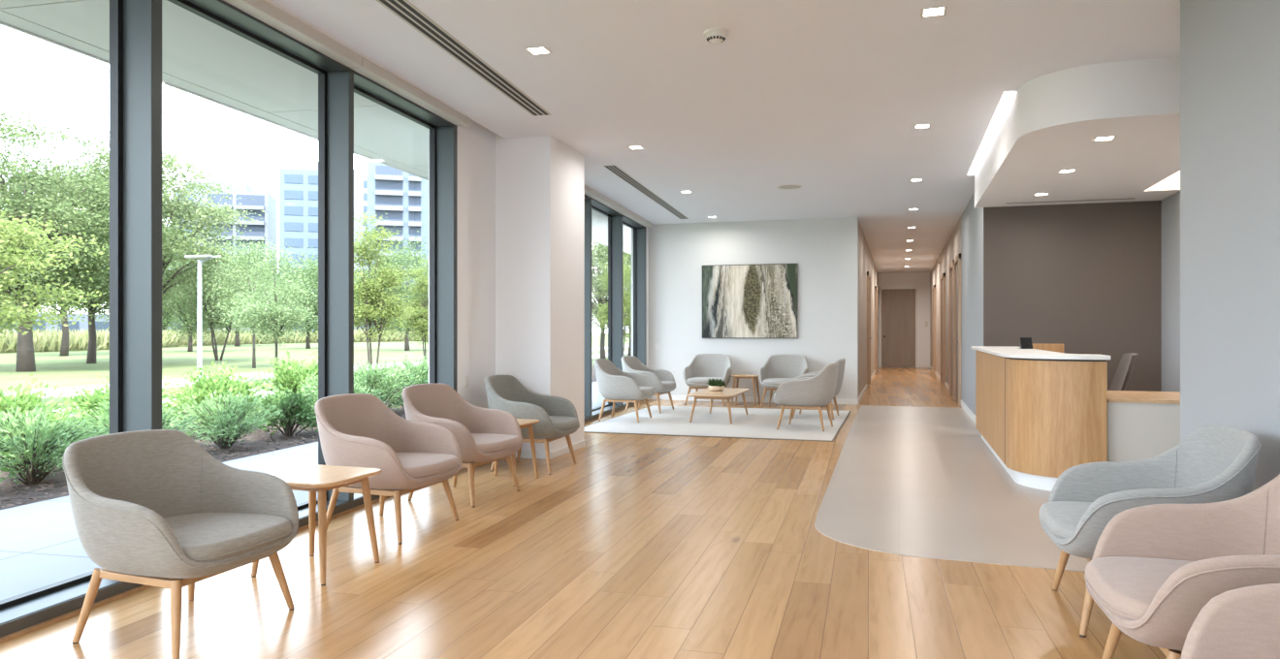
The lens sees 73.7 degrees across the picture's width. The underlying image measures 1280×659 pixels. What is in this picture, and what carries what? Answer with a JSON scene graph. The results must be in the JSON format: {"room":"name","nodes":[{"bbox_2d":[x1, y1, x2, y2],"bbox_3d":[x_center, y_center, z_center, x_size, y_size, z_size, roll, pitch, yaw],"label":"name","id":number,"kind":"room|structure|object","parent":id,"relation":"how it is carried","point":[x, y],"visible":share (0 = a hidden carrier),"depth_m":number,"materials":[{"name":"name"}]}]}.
{"room":"hospital interior","nodes":[
{"label":"hospital interior","id":0,"kind":"room"},
{"bbox_2d":[428,118,648,469],"bbox_3d":[-2.048,-0.460,6.304,0.280,3.420,18.320,0,0,13],"label":"wall","id":1,"kind":"structure","parent":0,"point":[476,144],"depth_m":7.93,"materials":[{"name":"white paint"}]},
{"bbox_2d":[0,0,468,642],"bbox_3d":[-2.829,-0.385,2.551,0.326,3.270,10.295,0,0,13],"label":"window","id":2,"kind":"structure","parent":1,"relation":"in","point":[135,25],"depth_m":4.96,"materials":[{"name":"grey metal"}]},
{"bbox_2d":[0,0,631,254],"bbox_3d":[-1.079,-2.230,14.332,1.660,0.640,37.000,0,0,13],"label":"roof overhang","id":3,"kind":"object","parent":1,"relation":"attached to","point":[202,58],"visible":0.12,"depth_m":6.39,"materials":[{"name":"white paint"}]},
{"bbox_2d":[584,185,652,423],"bbox_3d":[-0.525,-0.385,12.537,0.325,3.270,5.190,0,0,13],"label":"window","id":4,"kind":"structure","parent":1,"relation":"in","point":[618,215],"depth_m":13.36,"materials":[{"name":"grey metal"}]},
{"bbox_2d":[495,133,584,451],"bbox_3d":[-1.057,-0.360,8.770,0.685,3.220,0.930,0,0,17],"label":"wall column","id":5,"kind":"structure","parent":0,"point":[540,180],"depth_m":8.35,"materials":[{"name":"white paint"}]},
{"bbox_2d":[515,440,585,459],"bbox_3d":[-1.050,1.215,8.766,0.699,0.070,0.954,0,0,17],"label":"baseboard","id":6,"kind":"structure","parent":5,"relation":"attached to","point":[565,450],"depth_m":8.31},
{"bbox_2d":[0,367,1182,658],"bbox_3d":[3.028,1.300,12.586,7.415,0.100,33.055,0,0,17],"label":"floor","id":7,"kind":"structure","parent":0,"point":[640,547],"depth_m":4.17,"materials":[{"name":"brown wood"}]},
{"bbox_2d":[62,429,298,658],"bbox_3d":[-1.917,0.849,3.591,0.766,0.803,0.755,0,0,18],"label":"armchair","id":8,"kind":"object","parent":7,"relation":"on","point":[149,507],"visible":1,"depth_m":3.55,"materials":[{"name":"grey fabric"}]},
{"bbox_2d":[163,512,291,562],"bbox_3d":[-1.873,0.864,3.577,0.666,0.101,0.653,0,0,18],"label":"seat cushion","id":9,"kind":"object","parent":8,"relation":"on","point":[202,537],"depth_m":3.49,"materials":[{"name":"grey fabric"}]},
{"bbox_2d":[251,464,381,585],"bbox_3d":[-1.682,1.000,4.445,0.500,0.499,0.500,0,0,19],"label":"side table","id":10,"kind":"object","parent":7,"relation":"on","point":[318,478],"visible":0.83,"depth_m":4.42,"materials":[{"name":"brown wood"}]},
{"bbox_2d":[314,393,462,544],"bbox_3d":[-1.577,0.834,5.369,0.793,0.832,0.782,0,0,18],"label":"armchair","id":11,"kind":"object","parent":7,"relation":"on","point":[355,430],"visible":0.87,"depth_m":5.30,"materials":[{"name":"fabric"}]},
{"bbox_2d":[395,452,459,478],"bbox_3d":[-1.531,0.850,5.355,0.690,0.105,0.676,0,0,18],"label":"seat cushion","id":12,"kind":"object","parent":11,"relation":"on","point":[411,464],"depth_m":5.23,"materials":[{"name":"fabric"}]},
{"bbox_2d":[401,384,522,507],"bbox_3d":[-1.333,0.834,6.414,0.793,0.832,0.782,0,0,21],"label":"armchair","id":13,"kind":"object","parent":7,"relation":"on","point":[484,435],"visible":0.79,"depth_m":6.51,"materials":[{"name":"pink fabric"}]},
{"bbox_2d":[470,433,520,452],"bbox_3d":[-1.288,0.850,6.397,0.690,0.105,0.676,0,0,21],"label":"seat cushion","id":14,"kind":"object","parent":13,"relation":"on","point":[481,442],"depth_m":6.25,"materials":[{"name":"fabric"}]},
{"bbox_2d":[473,418,539,486],"bbox_3d":[-1.119,1.006,7.059,0.460,0.489,0.460,0,0,20],"label":"side table","id":15,"kind":"object","parent":7,"relation":"on","point":[524,423],"visible":0.36,"depth_m":7.14,"materials":[{"name":"brown wood"}]},
{"bbox_2d":[484,375,579,475],"bbox_3d":[-0.973,0.834,7.736,0.793,0.832,0.782,0,0,15],"label":"armchair","id":16,"kind":"object","parent":7,"relation":"on","point":[558,417],"visible":0.74,"depth_m":7.56,"materials":[{"name":"grey fabric"}]},
{"bbox_2d":[548,416,578,430],"bbox_3d":[-0.927,0.850,7.723,0.690,0.105,0.676,0,0,15],"label":"seat cushion","id":17,"kind":"object","parent":16,"relation":"on","point":[556,423],"depth_m":7.57,"materials":[{"name":"grey fabric"}]},
{"bbox_2d":[682,353,732,406],"bbox_3d":[1.153,0.834,14.372,0.782,0.832,0.793,0,0,17],"label":"armchair","id":18,"kind":"object","parent":7,"relation":"on","point":[703,368],"visible":0.77,"depth_m":14.62,"materials":[{"name":"grey fabric"}]},
{"bbox_2d":[686,377,723,383],"bbox_3d":[1.139,0.850,14.326,0.676,0.105,0.690,0,0,17],"label":"seat cushion","id":19,"kind":"object","parent":18,"relation":"on","point":[689,380],"depth_m":14.06,"materials":[{"name":"grey fabric"}]},
{"bbox_2d":[584,405,851,442],"bbox_3d":[1.182,1.245,11.711,3.140,0.010,3.676,0,0,17],"label":"area rug","id":20,"kind":"object","parent":7,"relation":"on","point":[760,423],"visible":0.8,"depth_m":11.07,"materials":[{"name":"fabric"}]},
{"bbox_2d":[594,358,654,422],"bbox_3d":[-0.215,0.823,11.717,0.793,0.832,0.782,0,0,16],"label":"armchair","id":21,"kind":"object","parent":20,"relation":"on","point":[615,385],"visible":1,"depth_m":11.45,"materials":[{"name":"grey fabric"}]},
{"bbox_2d":[620,355,676,414],"bbox_3d":[0.133,0.823,13.002,0.793,0.832,0.782,0,0,20],"label":"armchair","id":22,"kind":"object","parent":20,"relation":"on","point":[662,381],"visible":0.73,"depth_m":12.93,"materials":[{"name":"grey fabric"}]},
{"bbox_2d":[687,387,749,424],"bbox_3d":[1.114,1.052,11.868,0.620,0.381,1.400,0,0,17],"label":"coffee table","id":23,"kind":"object","parent":20,"relation":"on","point":[726,394],"visible":0.95,"depth_m":11.39,"materials":[{"name":"brown wood"}]},
{"bbox_2d":[707,379,727,391],"bbox_3d":[1.057,0.769,11.962,0.278,0.184,0.255,0,0,39],"label":"potted succulent","id":24,"kind":"object","parent":23,"relation":"on","point":[717,385],"visible":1,"depth_m":11.88,"materials":[{"name":"green plant"}]},
{"bbox_2d":[773,362,838,431],"bbox_3d":[2.100,0.823,10.753,0.793,0.832,0.782,0,0,23],"label":"armchair","id":25,"kind":"object","parent":20,"relation":"on","point":[817,392],"visible":1,"depth_m":10.44,"materials":[{"name":"grey fabric"}]},
{"bbox_2d":[791,358,845,419],"bbox_3d":[2.507,0.823,12.093,0.793,0.832,0.782,0,0,20],"label":"armchair","id":26,"kind":"object","parent":20,"relation":"on","point":[842,363],"visible":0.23,"depth_m":11.82,"materials":[{"name":"grey fabric"}]},
{"bbox_2d":[730,374,760,406],"bbox_3d":[1.764,1.003,14.252,0.465,0.494,0.465,0,0,17],"label":"side table","id":27,"kind":"object","parent":7,"relation":"on","point":[743,376],"visible":0.88,"depth_m":14.12,"materials":[{"name":"brown wood"}]},
{"bbox_2d":[758,354,808,407],"bbox_3d":[2.368,0.834,14.003,0.782,0.832,0.793,0,0,20],"label":"armchair","id":28,"kind":"object","parent":7,"relation":"on","point":[778,369],"visible":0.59,"depth_m":14.26,"materials":[{"name":"grey fabric"}]},
{"bbox_2d":[762,378,795,384],"bbox_3d":[2.352,0.850,13.958,0.676,0.105,0.690,0,0,20],"label":"seat cushion","id":29,"kind":"object","parent":28,"relation":"on","point":[765,381],"depth_m":13.72,"materials":[{"name":"grey fabric"}]},
{"bbox_2d":[1038,425,1261,638],"bbox_3d":[2.175,0.834,3.698,0.793,0.832,0.782,0,0,17],"label":"armchair","id":30,"kind":"object","parent":7,"relation":"on","point":[1214,464],"visible":0.55,"depth_m":3.72,"materials":[{"name":"grey fabric"}]},
{"bbox_2d":[1039,501,1092,539],"bbox_3d":[2.130,0.850,3.712,0.690,0.105,0.676,0,0,17],"label":"seat cushion","id":31,"kind":"object","parent":30,"relation":"on","point":[1059,520],"depth_m":3.68,"materials":[{"name":"grey fabric"}]},
{"bbox_2d":[1084,474,1279,658],"bbox_3d":[1.876,0.834,2.712,0.793,0.832,0.782,0,0,16],"label":"armchair","id":32,"kind":"object","parent":7,"relation":"on","point":[1152,569],"visible":0.89,"depth_m":2.92,"materials":[{"name":"pink fabric"}]},
{"bbox_2d":[1085,556,1193,620],"bbox_3d":[1.830,0.850,2.725,0.690,0.105,0.676,0,0,16],"label":"seat cushion","id":33,"kind":"object","parent":32,"relation":"on","point":[1125,588],"depth_m":2.74,"materials":[{"name":"fabric"}]},
{"bbox_2d":[1180,583,1279,658],"bbox_3d":[1.583,0.834,1.746,0.793,0.832,0.782,0,0,16],"label":"armchair","id":34,"kind":"object","parent":7,"relation":"on","point":[1243,623],"visible":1,"depth_m":2.12,"materials":[{"name":"pink fabric"}]},
{"bbox_2d":[264,0,1180,273],"bbox_3d":[3.242,-2.020,12.549,7.282,0.300,33.100,0,0,17],"label":"ceiling","id":35,"kind":"structure","parent":0,"point":[827,98],"depth_m":6.44,"materials":[{"name":"white paint"}]},
{"bbox_2d":[375,0,550,115],"bbox_3d":[-1.302,-1.868,5.341,0.174,0.004,4.280,0,0,12],"label":"ceiling vent","id":36,"kind":"object","parent":35,"relation":"in","point":[404,10],"visible":1,"depth_m":5.73,"materials":[{"name":"grey metal"}]},
{"bbox_2d":[524,45,552,55],"bbox_3d":[-0.680,-1.868,5.714,0.144,0.004,0.144,0,0,17],"label":"recessed light","id":37,"kind":"object","parent":35,"relation":"in","point":[535,50],"visible":1,"depth_m":5.71,"materials":[{"name":"white"}]},
{"bbox_2d":[603,164,689,219],"bbox_3d":[0.201,-1.868,12.056,0.155,0.004,4.800,0,0,13],"label":"ceiling vent","id":38,"kind":"object","parent":35,"relation":"in","point":[615,170],"visible":1,"depth_m":11.37,"materials":[{"name":"grey metal"}]},
{"bbox_2d":[704,28,728,44],"bbox_3d":[0.478,-1.833,5.362,0.156,0.073,0.156,0,0,17],"label":"smoke detector","id":39,"kind":"object","parent":35,"relation":"attached to","point":[715,36],"visible":1,"depth_m":5.32,"materials":[{"name":"white plastic"}]},
{"bbox_2d":[920,5,947,17],"bbox_3d":[1.726,-1.868,5.015,0.144,0.004,0.144,0,0,17],"label":"recessed light","id":40,"kind":"object","parent":35,"relation":"in","point":[934,11],"visible":1,"depth_m":5.01,"materials":[{"name":"white plastic"}]},
{"bbox_2d":[648,217,858,399],"bbox_3d":[1.750,-0.360,14.825,3.940,3.220,0.150,0,0,17],"label":"wall","id":41,"kind":"structure","parent":0,"point":[824,251],"depth_m":14.67,"materials":[{"name":"white paint"}]},
{"bbox_2d":[702,263,797,338],"bbox_3d":[1.875,-0.485,14.687,1.650,1.270,0.042,0,0,17],"label":"abstract painting","id":42,"kind":"object","parent":41,"relation":"attached to","point":[739,301],"visible":1,"depth_m":14.67},
{"bbox_2d":[652,394,857,405],"bbox_3d":[1.918,1.205,14.689,3.540,0.090,0.014,0,0,17],"label":"baseboard","id":43,"kind":"structure","parent":41,"relation":"attached to","point":[661,397],"depth_m":14.74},
{"bbox_2d":[858,220,878,397],"bbox_3d":[5.709,-0.360,21.347,0.150,3.220,14.630,0,0,17],"label":"wall","id":44,"kind":"structure","parent":0,"point":[866,263],"depth_m":17.08,"materials":[{"name":"white paint"}]},
{"bbox_2d":[866,271,871,387],"bbox_3d":[5.078,0.000,18.889,0.069,2.500,1.300,0,0,17],"label":"door","id":45,"kind":"structure","parent":44,"relation":"in","point":[869,338],"depth_m":18.27,"materials":[{"name":"brown wood"}]},
{"bbox_2d":[874,286,877,373],"bbox_3d":[6.980,0.000,25.157,0.069,2.500,1.200,0,0,17],"label":"door","id":46,"kind":"structure","parent":44,"relation":"in","point":[876,287],"depth_m":24.59,"materials":[{"name":"brown wood"}]},
{"bbox_2d":[878,272,929,367],"bbox_3d":[8.712,-0.360,28.159,1.940,3.220,0.150,0,0,17],"label":"wall","id":47,"kind":"structure","parent":0,"point":[921,280],"depth_m":27.95,"materials":[{"name":"white paint"}]},
{"bbox_2d":[879,287,917,367],"bbox_3d":[8.508,-0.080,28.106,1.200,2.660,0.070,0,0,17],"label":"door","id":48,"kind":"structure","parent":47,"relation":"in","point":[898,305],"depth_m":28.12,"materials":[{"name":"beige laminate"}]},
{"bbox_2d":[814,405,1088,572],"bbox_3d":[3.892,1.258,8.935,3.460,0.024,9.640,0,0,17],"label":"floor","id":49,"kind":"structure","parent":0,"point":[909,481],"depth_m":6.39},
{"bbox_2d":[971,344,1110,491],"bbox_3d":[3.745,0.699,8.099,0.855,1.095,3.565,0,0,17],"label":"reception desk","id":50,"kind":"object","parent":49,"relation":"on","point":[1041,410],"visible":0.91,"depth_m":6.60,"materials":[{"name":"brown wood"}]},
{"bbox_2d":[1019,337,1032,349],"bbox_3d":[3.863,0.137,8.570,0.130,0.115,0.090,0,0,-11],"label":"tablet","id":51,"kind":"object","parent":50,"relation":"on","point":[1025,342],"visible":0.96,"depth_m":8.54,"materials":[{"name":"black plastic"}]},
{"bbox_2d":[971,346,1110,359],"bbox_3d":[3.669,0.210,8.122,0.695,0.032,3.565,0,0,17],"label":"countertop","id":52,"kind":"structure","parent":50,"relation":"on","point":[1001,351],"depth_m":6.84,"materials":[{"name":"white stone"}]},
{"bbox_2d":[1108,353,1138,390],"bbox_3d":[4.286,0.736,8.105,0.774,1.020,0.618,0,0,17],"label":"office chair","id":53,"kind":"object","parent":49,"relation":"on","point":[1120,381],"visible":0.2,"depth_m":8.05,"materials":[{"name":"fabric"}]},
{"bbox_2d":[1107,390,1180,461],"bbox_3d":[4.293,0.883,6.676,1.330,0.726,0.950,0,0,17],"label":"desk","id":54,"kind":"object","parent":49,"relation":"on","point":[1140,425],"visible":0.29,"depth_m":6.38,"materials":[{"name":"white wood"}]},
{"bbox_2d":[1107,390,1180,404],"bbox_3d":[4.293,0.534,6.676,1.330,0.028,0.950,0,0,17],"label":"countertop","id":55,"kind":"structure","parent":54,"relation":"on","point":[1125,397],"depth_m":6.58,"materials":[{"name":"brown wood"}]},
{"bbox_2d":[929,192,983,415],"bbox_3d":[6.890,-0.360,19.071,0.150,3.220,18.300,0,0,17],"label":"wall","id":56,"kind":"structure","parent":0,"point":[972,218],"depth_m":12.97,"materials":[{"name":"white paint"}]},
{"bbox_2d":[932,284,935,375],"bbox_3d":[8.338,0.000,24.223,0.069,2.500,1.200,0,0,17],"label":"door","id":57,"kind":"structure","parent":56,"relation":"in","point":[934,286],"depth_m":23.65,"materials":[{"name":"brown wood"}]},
{"bbox_2d":[940,272,945,386],"bbox_3d":[6.872,0.000,19.390,0.069,2.500,1.300,0,0,17],"label":"door","id":58,"kind":"structure","parent":56,"relation":"in","point":[943,277],"depth_m":19.58,"materials":[{"name":"brown wood"}]},
{"bbox_2d":[949,260,953,398],"bbox_3d":[5.856,0.000,16.041,0.069,2.500,1.300,0,0,17],"label":"door","id":59,"kind":"structure","parent":56,"relation":"in","point":[951,264],"depth_m":16.34,"materials":[{"name":"brown wood"}]},
{"bbox_2d":[929,365,975,423],"bbox_3d":[6.811,1.200,19.095,0.014,0.100,18.300,0,0,17],"label":"baseboard","id":60,"kind":"structure","parent":56,"relation":"attached to","point":[964,406],"depth_m":13.02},
{"bbox_2d":[953,253,961,406],"bbox_3d":[5.420,0.000,14.605,0.069,2.500,1.300,0,0,17],"label":"door","id":61,"kind":"structure","parent":56,"relation":"in","point":[957,262],"depth_m":14.72,"materials":[{"name":"brown wood"}]},
{"bbox_2d":[983,200,1161,391],"bbox_3d":[5.149,-0.360,10.114,2.020,3.220,0.154,0,0,17],"label":"wall","id":62,"kind":"structure","parent":0,"point":[1086,278],"depth_m":10.03,"materials":[{"name":"paint"}]},
{"bbox_2d":[974,56,1180,208],"bbox_3d":[4.438,-1.683,7.944,2.120,0.405,4.460,0,0,17],"label":"ceiling","id":63,"kind":"structure","parent":0,"point":[1049,125],"depth_m":6.80,"materials":[{"name":"white paint"}]},
{"bbox_2d":[1161,192,1180,391],"bbox_3d":[5.238,-0.360,7.084,0.150,3.220,5.600,0,0,17],"label":"wall","id":64,"kind":"structure","parent":0,"point":[1170,206],"depth_m":9.44,"materials":[{"name":"white paint"}]},
{"bbox_2d":[1180,0,1279,491],"bbox_3d":[2.453,-0.360,0.248,1.510,3.220,9.100,0,0,17],"label":"wall","id":65,"kind":"structure","parent":0,"point":[1230,49],"depth_m":4.08,"materials":[{"name":"white paint"}]},
{"label":"outside","id":66,"kind":"structure","parent":0,"visible":0},
{"bbox_2d":[2,345,628,400],"bbox_3d":[-4.080,1.448,52.483,2.203,0.305,220.000,0,0,13],"label":"ground far walk","id":67,"kind":"structure","parent":66,"point":[68,391],"depth_m":19.48,"materials":[{"name":"concrete"}]},
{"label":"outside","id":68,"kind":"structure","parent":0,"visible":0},
{"bbox_2d":[0,332,629,427],"bbox_3d":[-106.545,1.455,142.826,254.700,0.290,410.000,0,0,13],"label":"lawn","id":69,"kind":"structure","parent":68,"point":[52,369],"depth_m":36.60,"materials":[{"name":"green plant"}]},
{"bbox_2d":[0,171,106,356],"bbox_3d":[-28.569,-3.235,41.924,8.791,9.349,9.362,0,0,-16],"label":"tree","id":70,"kind":"object","parent":69,"relation":"on","point":[64,349],"visible":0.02,"depth_m":41.92,"materials":[{"name":"green plant"}]},
{"bbox_2d":[0,199,109,338],"bbox_3d":[-10.682,-0.430,12.435,5.187,3.688,4.769,0,0,5],"label":"young tree","id":71,"kind":"object","parent":69,"relation":"on","point":[10,234],"visible":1,"depth_m":13.28,"materials":[{"name":"green plant"}]},
{"bbox_2d":[0,314,179,334],"bbox_3d":[-81.557,-0.350,89.258,8.060,3.400,80.000,0,0,13],"label":"building","id":72,"kind":"structure","parent":69,"relation":"on","point":[80,325],"depth_m":110.15,"materials":[{"name":"white"}]},
{"bbox_2d":[4,152,205,363],"bbox_3d":[-21.355,-2.642,33.152,8.141,8.129,7.644,0,0,-37],"label":"tree","id":73,"kind":"object","parent":69,"relation":"on","point":[92,340],"visible":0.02,"depth_m":32.87,"materials":[{"name":"green plant"}]},
{"bbox_2d":[0,101,211,372],"bbox_3d":[-19.235,-2.749,26.416,10.261,8.336,10.070,0,0,36],"label":"shade tree","id":74,"kind":"object","parent":69,"relation":"on","point":[27,203],"visible":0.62,"depth_m":25.76,"materials":[{"name":"green plant"}]},
{"bbox_2d":[12,142,264,318],"bbox_3d":[-17.945,-2.721,30.801,8.304,8.292,7.797,0,0,17],"label":"tree","id":75,"kind":"object","parent":69,"relation":"on","point":[190,211],"visible":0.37,"depth_m":30.82,"materials":[{"name":"green plant"}]},
{"bbox_2d":[101,255,191,330],"bbox_3d":[-45.121,-3.303,82.518,12.251,9.426,12.151,0,0,6],"label":"tree","id":76,"kind":"object","parent":69,"relation":"on","point":[163,309],"visible":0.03,"depth_m":82.20,"materials":[{"name":"green plant"}]},
{"bbox_2d":[184,255,221,381],"bbox_3d":[-8.286,-0.049,16.106,0.651,2.718,0.262,0,0,3],"label":"lamp post","id":77,"kind":"object","parent":69,"relation":"on","point":[199,304],"visible":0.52,"depth_m":16.07,"materials":[{"name":"metal"}]},
{"bbox_2d":[161,251,249,351],"bbox_3d":[-25.833,-1.863,50.006,8.127,6.498,6.892,0,0,-10],"label":"dense tree","id":78,"kind":"object","parent":69,"relation":"on","point":[184,323],"visible":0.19,"depth_m":49.71,"materials":[{"name":"green plant"}]},
{"bbox_2d":[0,326,428,353],"bbox_3d":[-38.298,1.152,55.365,12.826,2.670,131.681,0,0,13],"label":"meadow grass","id":79,"kind":"structure","parent":69,"relation":"on","point":[50,340],"depth_m":61.47,"materials":[{"name":"green plant"}]},
{"bbox_2d":[163,260,274,360],"bbox_3d":[-17.895,-0.862,35.977,5.588,4.586,4.839,0,0,-8],"label":"tree","id":80,"kind":"object","parent":69,"relation":"on","point":[209,320],"visible":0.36,"depth_m":35.51,"materials":[{"name":"green plant"}]},
{"bbox_2d":[173,181,276,332],"bbox_3d":[-97.057,-16.250,200.179,20.000,35.200,13.300,0,0,-14],"label":"apartment tower","id":81,"kind":"structure","parent":69,"relation":"on","point":[265,202],"depth_m":196.32,"materials":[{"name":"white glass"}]},
{"bbox_2d":[179,234,284,347],"bbox_3d":[-30.730,-2.982,65.398,9.324,8.791,10.995,0,0,-43],"label":"dense tree","id":82,"kind":"object","parent":69,"relation":"on","point":[237,340],"visible":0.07,"depth_m":65.79,"materials":[{"name":"green plant"}]},
{"bbox_2d":[195,229,309,368],"bbox_3d":[-13.054,-0.934,28.893,3.508,4.748,3.756,0,0,2],"label":"tree","id":83,"kind":"object","parent":69,"relation":"on","point":[231,296],"visible":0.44,"depth_m":28.78,"materials":[{"name":"green plant"}]},
{"bbox_2d":[206,236,318,381],"bbox_3d":[-8.992,-0.416,20.915,2.889,3.652,2.698,0,0,-30],"label":"tree","id":84,"kind":"object","parent":69,"relation":"on","point":[275,326],"visible":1,"depth_m":20.81,"materials":[{"name":"green plant"}]},
{"bbox_2d":[279,160,318,331],"bbox_3d":[-71.107,-17.250,187.690,13.000,37.200,16.120,0,0,-14],"label":"apartment tower","id":85,"kind":"structure","parent":69,"relation":"on","point":[298,185],"depth_m":179.32,"materials":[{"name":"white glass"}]},
{"bbox_2d":[254,247,355,349],"bbox_3d":[-22.776,-2.143,57.469,7.500,7.071,8.844,0,0,14],"label":"dense tree","id":86,"kind":"object","parent":69,"relation":"on","point":[313,283],"visible":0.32,"depth_m":57.15,"materials":[{"name":"green plant"}]},
{"bbox_2d":[353,169,367,331],"bbox_3d":[-77.932,-21.250,237.751,13.000,45.200,12.120,0,0,-14],"label":"apartment tower","id":87,"kind":"structure","parent":69,"relation":"on","point":[360,176],"depth_m":232.17,"materials":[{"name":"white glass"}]},
{"bbox_2d":[315,230,428,351],"bbox_3d":[-14.787,-2.329,51.905,9.322,7.453,7.905,0,0,-18],"label":"dense tree","id":88,"kind":"object","parent":69,"relation":"on","point":[407,260],"visible":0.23,"depth_m":51.15,"materials":[{"name":"green plant"}]},
{"bbox_2d":[353,211,416,371],"bbox_3d":[-6.365,-0.687,20.076,2.133,4.199,2.038,0,0,-5],"label":"birch tree","id":89,"kind":"object","parent":69,"relation":"on","point":[376,304],"visible":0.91,"depth_m":19.92,"materials":[{"name":"green plant"}]},
{"bbox_2d":[367,161,428,330],"bbox_3d":[-44.849,-16.000,166.150,15.000,34.700,15.300,0,0,-14],"label":"building","id":90,"kind":"structure","parent":69,"relation":"on","point":[400,195],"depth_m":159.14,"materials":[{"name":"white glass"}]},
{"bbox_2d":[393,256,428,359],"bbox_3d":[-6.027,-0.327,23.905,1.671,3.443,1.749,0,0,-29],"label":"birch tree","id":91,"kind":"object","parent":69,"relation":"on","point":[422,303],"visible":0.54,"depth_m":23.81,"materials":[{"name":"green plant"}]},
{"bbox_2d":[591,240,631,358],"bbox_3d":[-1.403,-1.535,32.857,5.862,5.853,5.504,0,0,-6],"label":"tree","id":92,"kind":"object","parent":69,"relation":"on","point":[599,261],"visible":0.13,"depth_m":32.51,"materials":[{"name":"green plant"}]},
{"bbox_2d":[592,253,631,354],"bbox_3d":[-0.699,-0.487,26.010,1.920,3.779,1.834,0,0,-39],"label":"birch tree","id":93,"kind":"object","parent":69,"relation":"on","point":[626,296],"visible":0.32,"depth_m":25.88,"materials":[{"name":"green plant"}]},
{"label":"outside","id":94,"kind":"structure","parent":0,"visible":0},
{"bbox_2d":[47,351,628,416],"bbox_3d":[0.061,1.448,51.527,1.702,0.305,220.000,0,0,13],"label":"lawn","id":95,"kind":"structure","parent":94,"point":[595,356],"depth_m":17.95,"materials":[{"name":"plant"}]},
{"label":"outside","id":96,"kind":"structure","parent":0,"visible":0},
{"bbox_2d":[0,382,607,601],"bbox_3d":[6.780,1.440,49.977,2.292,0.320,180.000,0,0,13],"label":"paving","id":97,"kind":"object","parent":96,"point":[41,546],"depth_m":5.30,"materials":[{"name":"concrete"}]},
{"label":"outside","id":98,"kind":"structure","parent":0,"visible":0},
{"bbox_2d":[0,365,596,510],"bbox_3d":[4.300,1.445,50.550,2.801,0.310,180.000,0,0,13],"label":"planting bed","id":99,"kind":"object","parent":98,"point":[262,446],"depth_m":8.90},
{"bbox_2d":[0,373,107,467],"bbox_3d":[-5.993,0.867,8.112,1.681,0.946,1.229,0,0,2],"label":"leafy shrub","id":100,"kind":"object","parent":99,"relation":"on","point":[24,400],"visible":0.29,"depth_m":7.99,"materials":[{"name":"green plant"}]},
{"bbox_2d":[0,403,109,484],"bbox_3d":[-5.069,0.976,7.195,1.140,0.729,1.374,0,0,-43],"label":"feathery shrub","id":101,"kind":"object","parent":99,"relation":"on","point":[24,448],"visible":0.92,"depth_m":7.07,"materials":[{"name":"green plant"}]},
{"bbox_2d":[60,373,177,426],"bbox_3d":[-5.756,0.889,9.251,1.167,0.898,1.597,0,0,-6],"label":"leafy shrub","id":102,"kind":"object","parent":99,"relation":"on","point":[91,401],"visible":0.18,"depth_m":8.99,"materials":[{"name":"green plant"}]},
{"bbox_2d":[64,397,223,443],"bbox_3d":[-4.944,0.976,8.254,1.140,0.729,1.374,0,0,39],"label":"feathery shrub","id":103,"kind":"object","parent":99,"relation":"on","point":[100,422],"visible":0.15,"depth_m":8.18,"materials":[{"name":"green plant"}]},
{"bbox_2d":[0,405,404,507],"bbox_3d":[-4.752,1.273,8.503,1.560,0.032,16.019,0,0,13],"label":"chips","id":104,"kind":"object","parent":99,"relation":"on","point":[301,442],"visible":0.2,"depth_m":8.73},
{"bbox_2d":[161,360,283,435],"bbox_3d":[-5.285,0.867,10.677,1.681,0.946,1.229,0,0,-13],"label":"leafy shrub","id":105,"kind":"object","parent":99,"relation":"on","point":[205,385],"visible":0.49,"depth_m":10.65,"materials":[{"name":"green plant"}]},
{"bbox_2d":[167,389,283,448],"bbox_3d":[-4.517,0.992,9.225,1.306,0.692,1.083,0,0,32],"label":"feathery shrub","id":106,"kind":"object","parent":99,"relation":"on","point":[229,421],"visible":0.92,"depth_m":9.16,"materials":[{"name":"green plant"}]},
{"bbox_2d":[244,384,318,436],"bbox_3d":[-4.229,1.001,10.249,1.156,0.685,1.008,0,0,-35],"label":"shrub","id":107,"kind":"object","parent":99,"relation":"on","point":[294,408],"visible":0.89,"depth_m":10.20,"materials":[{"name":"green plant"}]},
{"bbox_2d":[255,351,369,406],"bbox_3d":[-4.998,0.824,12.853,1.849,1.040,1.352,0,0,40],"label":"leafy shrub","id":108,"kind":"object","parent":99,"relation":"on","point":[291,378],"visible":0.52,"depth_m":12.50,"materials":[{"name":"green plant"}]},
{"bbox_2d":[288,369,386,414],"bbox_3d":[-4.106,0.943,11.676,1.254,0.802,1.512,0,0,-5],"label":"feathery shrub","id":109,"kind":"object","parent":99,"relation":"on","point":[312,388],"visible":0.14,"depth_m":11.55,"materials":[{"name":"green plant"}]},
{"bbox_2d":[353,357,428,411],"bbox_3d":[-4.070,0.894,13.121,1.718,0.911,1.425,0,0,-13],"label":"feathery shrub","id":110,"kind":"object","parent":99,"relation":"on","point":[380,381],"visible":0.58,"depth_m":12.93,"materials":[{"name":"green plant"}]},
{"bbox_2d":[371,354,428,398],"bbox_3d":[-3.828,0.878,14.620,1.787,0.947,1.482,0,0,-27],"label":"feathery shrub","id":111,"kind":"object","parent":99,"relation":"on","point":[421,368],"visible":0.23,"depth_m":14.51,"materials":[{"name":"green plant"}]},
{"bbox_2d":[389,374,428,409],"bbox_3d":[-3.503,1.001,13.585,0.964,0.685,1.118,0,0,8],"label":"shrub","id":112,"kind":"object","parent":99,"relation":"on","point":[427,378],"visible":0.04,"depth_m":13.46,"materials":[{"name":"green plant"}]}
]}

